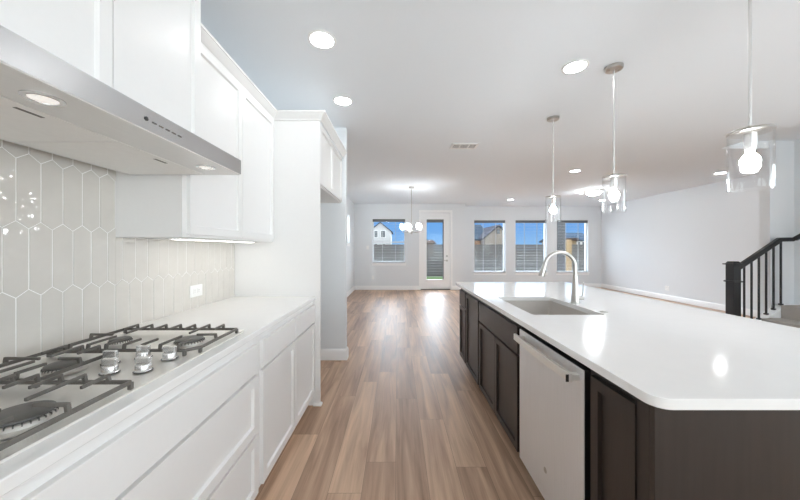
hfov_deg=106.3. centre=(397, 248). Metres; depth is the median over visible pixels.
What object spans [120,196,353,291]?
wall
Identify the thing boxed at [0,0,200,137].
upper cabinet
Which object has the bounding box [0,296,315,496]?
countertop
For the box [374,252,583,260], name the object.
ground
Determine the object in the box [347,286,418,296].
baseboard
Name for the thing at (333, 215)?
wall
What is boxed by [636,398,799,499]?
island end panel
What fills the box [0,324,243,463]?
gas cooktop
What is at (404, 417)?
floor
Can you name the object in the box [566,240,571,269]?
wooden post
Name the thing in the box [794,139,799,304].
wall
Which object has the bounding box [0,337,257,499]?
base cabinet
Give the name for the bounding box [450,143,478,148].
ceiling vent
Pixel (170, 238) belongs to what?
light
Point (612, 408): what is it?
base cabinet
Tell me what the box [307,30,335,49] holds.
recessed light
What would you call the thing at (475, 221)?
window blind
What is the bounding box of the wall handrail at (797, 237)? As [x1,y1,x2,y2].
[792,234,799,240]
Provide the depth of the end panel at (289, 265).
2.51 m
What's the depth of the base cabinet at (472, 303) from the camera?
2.86 m
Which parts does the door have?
glass frame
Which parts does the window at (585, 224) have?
sill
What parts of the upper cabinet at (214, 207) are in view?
door, door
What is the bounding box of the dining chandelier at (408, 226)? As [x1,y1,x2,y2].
[400,186,421,233]
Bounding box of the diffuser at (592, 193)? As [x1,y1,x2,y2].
[586,191,600,195]
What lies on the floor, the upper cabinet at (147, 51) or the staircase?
the staircase
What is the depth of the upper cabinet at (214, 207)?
1.72 m
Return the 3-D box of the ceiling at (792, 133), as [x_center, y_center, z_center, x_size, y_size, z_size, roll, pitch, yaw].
[5.150,-1.585,3.150,1.300,0.100,2.500,0,0,0]
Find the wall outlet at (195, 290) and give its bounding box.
[190,284,201,297]
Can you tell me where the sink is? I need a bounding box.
[506,301,590,314]
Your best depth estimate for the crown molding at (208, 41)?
2.21 m
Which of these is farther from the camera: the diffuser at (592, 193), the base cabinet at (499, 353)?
the diffuser at (592, 193)
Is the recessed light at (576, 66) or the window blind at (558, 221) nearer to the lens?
the recessed light at (576, 66)
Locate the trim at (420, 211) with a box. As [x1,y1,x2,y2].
[419,210,451,289]
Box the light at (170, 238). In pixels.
[170,238,254,242]
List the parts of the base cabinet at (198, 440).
drawer, drawer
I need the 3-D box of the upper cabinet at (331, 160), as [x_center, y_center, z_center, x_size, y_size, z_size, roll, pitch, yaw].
[-1.006,-0.810,3.037,0.718,0.550,1.008,0,0,0]
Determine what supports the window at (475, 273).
in the wall at (510, 214)
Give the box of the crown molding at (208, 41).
[201,23,346,157]
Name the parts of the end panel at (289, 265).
shoe molding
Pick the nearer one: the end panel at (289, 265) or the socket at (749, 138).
the socket at (749, 138)
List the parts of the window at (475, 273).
sill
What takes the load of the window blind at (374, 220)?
attached to the window at (373, 222)
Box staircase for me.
[754,304,799,327]
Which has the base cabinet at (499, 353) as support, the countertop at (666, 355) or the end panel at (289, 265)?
the countertop at (666, 355)
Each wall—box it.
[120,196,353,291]
[321,128,346,348]
[354,204,464,285]
[465,206,600,283]
[601,174,758,309]
[759,141,793,313]
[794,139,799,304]
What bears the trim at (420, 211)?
attached to the wall at (364, 214)
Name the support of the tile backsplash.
attached to the wall at (350, 205)
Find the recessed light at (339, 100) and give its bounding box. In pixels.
[333,96,352,105]
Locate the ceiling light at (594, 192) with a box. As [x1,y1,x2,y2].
[585,189,601,195]
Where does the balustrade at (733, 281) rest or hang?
on the staircase
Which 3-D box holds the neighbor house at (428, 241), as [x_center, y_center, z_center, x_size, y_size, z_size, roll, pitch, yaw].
[5.340,-0.123,65.000,4.800,3.474,11.000,0,0,0]
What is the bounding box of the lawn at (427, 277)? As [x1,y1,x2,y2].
[427,277,442,278]
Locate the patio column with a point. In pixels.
(560, 226)
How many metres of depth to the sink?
2.47 m
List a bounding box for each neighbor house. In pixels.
[374,222,392,252]
[427,240,435,252]
[474,225,502,252]
[539,233,583,252]
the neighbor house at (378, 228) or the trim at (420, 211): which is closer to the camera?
the trim at (420, 211)
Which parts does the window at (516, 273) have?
sill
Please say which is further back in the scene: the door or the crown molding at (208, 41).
the door
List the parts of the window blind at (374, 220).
rail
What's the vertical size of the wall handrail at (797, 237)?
0.618 m
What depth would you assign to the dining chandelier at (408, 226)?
6.96 m
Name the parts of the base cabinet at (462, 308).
door, drawer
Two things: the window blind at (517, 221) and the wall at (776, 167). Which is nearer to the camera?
the wall at (776, 167)
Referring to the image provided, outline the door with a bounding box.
[421,213,449,288]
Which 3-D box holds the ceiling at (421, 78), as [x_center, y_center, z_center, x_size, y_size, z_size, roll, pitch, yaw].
[2.750,-1.482,3.400,8.700,0.107,14.000,0,0,0]
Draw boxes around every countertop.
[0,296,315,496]
[456,282,799,409]
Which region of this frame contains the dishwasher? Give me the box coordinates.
[514,329,590,499]
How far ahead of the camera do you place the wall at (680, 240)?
7.18 m
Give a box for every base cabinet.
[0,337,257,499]
[256,302,314,488]
[459,289,466,362]
[466,292,480,384]
[479,301,525,452]
[590,370,635,499]
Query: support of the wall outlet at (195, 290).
attached to the tile backsplash
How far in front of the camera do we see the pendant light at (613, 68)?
2.35 m
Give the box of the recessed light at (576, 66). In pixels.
[561,59,589,73]
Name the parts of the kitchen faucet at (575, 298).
spout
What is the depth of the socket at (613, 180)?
2.34 m
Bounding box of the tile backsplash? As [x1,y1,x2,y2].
[0,139,234,363]
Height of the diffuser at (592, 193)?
0.085 m
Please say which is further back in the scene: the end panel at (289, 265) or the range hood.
the end panel at (289, 265)
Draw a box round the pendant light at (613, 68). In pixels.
[602,62,626,212]
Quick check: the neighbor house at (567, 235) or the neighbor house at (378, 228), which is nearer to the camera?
the neighbor house at (567, 235)
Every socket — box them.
[551,197,554,204]
[610,177,616,188]
[743,132,756,150]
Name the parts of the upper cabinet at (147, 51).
door, door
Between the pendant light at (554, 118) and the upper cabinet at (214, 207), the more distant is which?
the pendant light at (554, 118)
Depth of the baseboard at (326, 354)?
3.53 m
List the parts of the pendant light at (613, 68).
lamp shade, rod, bulb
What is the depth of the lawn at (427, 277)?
16.43 m
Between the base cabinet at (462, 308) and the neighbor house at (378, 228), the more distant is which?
the neighbor house at (378, 228)
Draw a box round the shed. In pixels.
[565,238,576,260]
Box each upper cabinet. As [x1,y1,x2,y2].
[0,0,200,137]
[115,45,273,241]
[321,124,341,202]
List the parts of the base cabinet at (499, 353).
door, drawer, door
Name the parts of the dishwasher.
handle mount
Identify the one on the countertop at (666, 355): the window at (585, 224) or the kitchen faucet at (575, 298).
the kitchen faucet at (575, 298)
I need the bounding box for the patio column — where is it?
[557,223,564,269]
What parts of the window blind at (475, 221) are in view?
rail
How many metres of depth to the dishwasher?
1.34 m
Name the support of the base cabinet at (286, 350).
on the floor
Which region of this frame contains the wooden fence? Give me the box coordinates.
[374,244,583,276]
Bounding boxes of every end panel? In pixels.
[235,121,322,405]
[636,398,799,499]
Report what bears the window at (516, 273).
in the wall at (510, 214)
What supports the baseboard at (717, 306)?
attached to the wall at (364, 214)
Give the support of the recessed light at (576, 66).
in the ceiling at (421, 78)
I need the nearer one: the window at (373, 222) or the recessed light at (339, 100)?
the recessed light at (339, 100)
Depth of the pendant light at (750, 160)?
1.44 m
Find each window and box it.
[371,222,406,264]
[473,223,506,274]
[514,223,547,274]
[556,223,589,274]
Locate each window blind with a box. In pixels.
[373,219,404,262]
[474,220,504,271]
[516,220,545,271]
[557,220,587,271]
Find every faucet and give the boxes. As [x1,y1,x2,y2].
[538,250,583,303]
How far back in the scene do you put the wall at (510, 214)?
10.15 m
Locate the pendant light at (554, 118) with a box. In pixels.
[545,115,560,212]
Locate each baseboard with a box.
[321,347,348,359]
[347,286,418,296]
[452,284,756,316]
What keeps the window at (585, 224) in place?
in the wall at (510, 214)
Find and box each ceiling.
[201,0,799,205]
[757,124,799,140]
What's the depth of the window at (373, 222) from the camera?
9.64 m
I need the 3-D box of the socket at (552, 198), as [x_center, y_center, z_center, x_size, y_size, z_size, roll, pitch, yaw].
[1.704,-0.516,3.280,0.045,0.081,0.045,0,0,0]
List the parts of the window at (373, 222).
sill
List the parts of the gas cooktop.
burner, burner, knob, burner, knob, knob, knob, burner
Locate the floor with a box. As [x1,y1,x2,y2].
[255,287,755,499]
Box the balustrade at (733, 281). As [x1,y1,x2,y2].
[722,237,793,319]
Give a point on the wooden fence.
(434, 268)
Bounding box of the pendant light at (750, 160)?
[726,0,776,191]
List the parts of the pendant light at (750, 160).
lamp shade, rod, bulb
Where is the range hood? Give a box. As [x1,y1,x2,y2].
[0,25,240,174]
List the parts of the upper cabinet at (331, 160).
door, door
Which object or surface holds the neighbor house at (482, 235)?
on the ground at (392, 252)
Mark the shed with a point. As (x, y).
(574, 240)
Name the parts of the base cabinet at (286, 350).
door, drawer, drawer, door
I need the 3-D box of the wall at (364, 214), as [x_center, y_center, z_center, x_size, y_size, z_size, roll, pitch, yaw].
[0.285,-0.057,9.630,3.770,2.743,0.160,0,0,0]
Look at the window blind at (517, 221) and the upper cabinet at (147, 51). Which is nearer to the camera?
the upper cabinet at (147, 51)
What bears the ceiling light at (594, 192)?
attached to the ceiling at (421, 78)

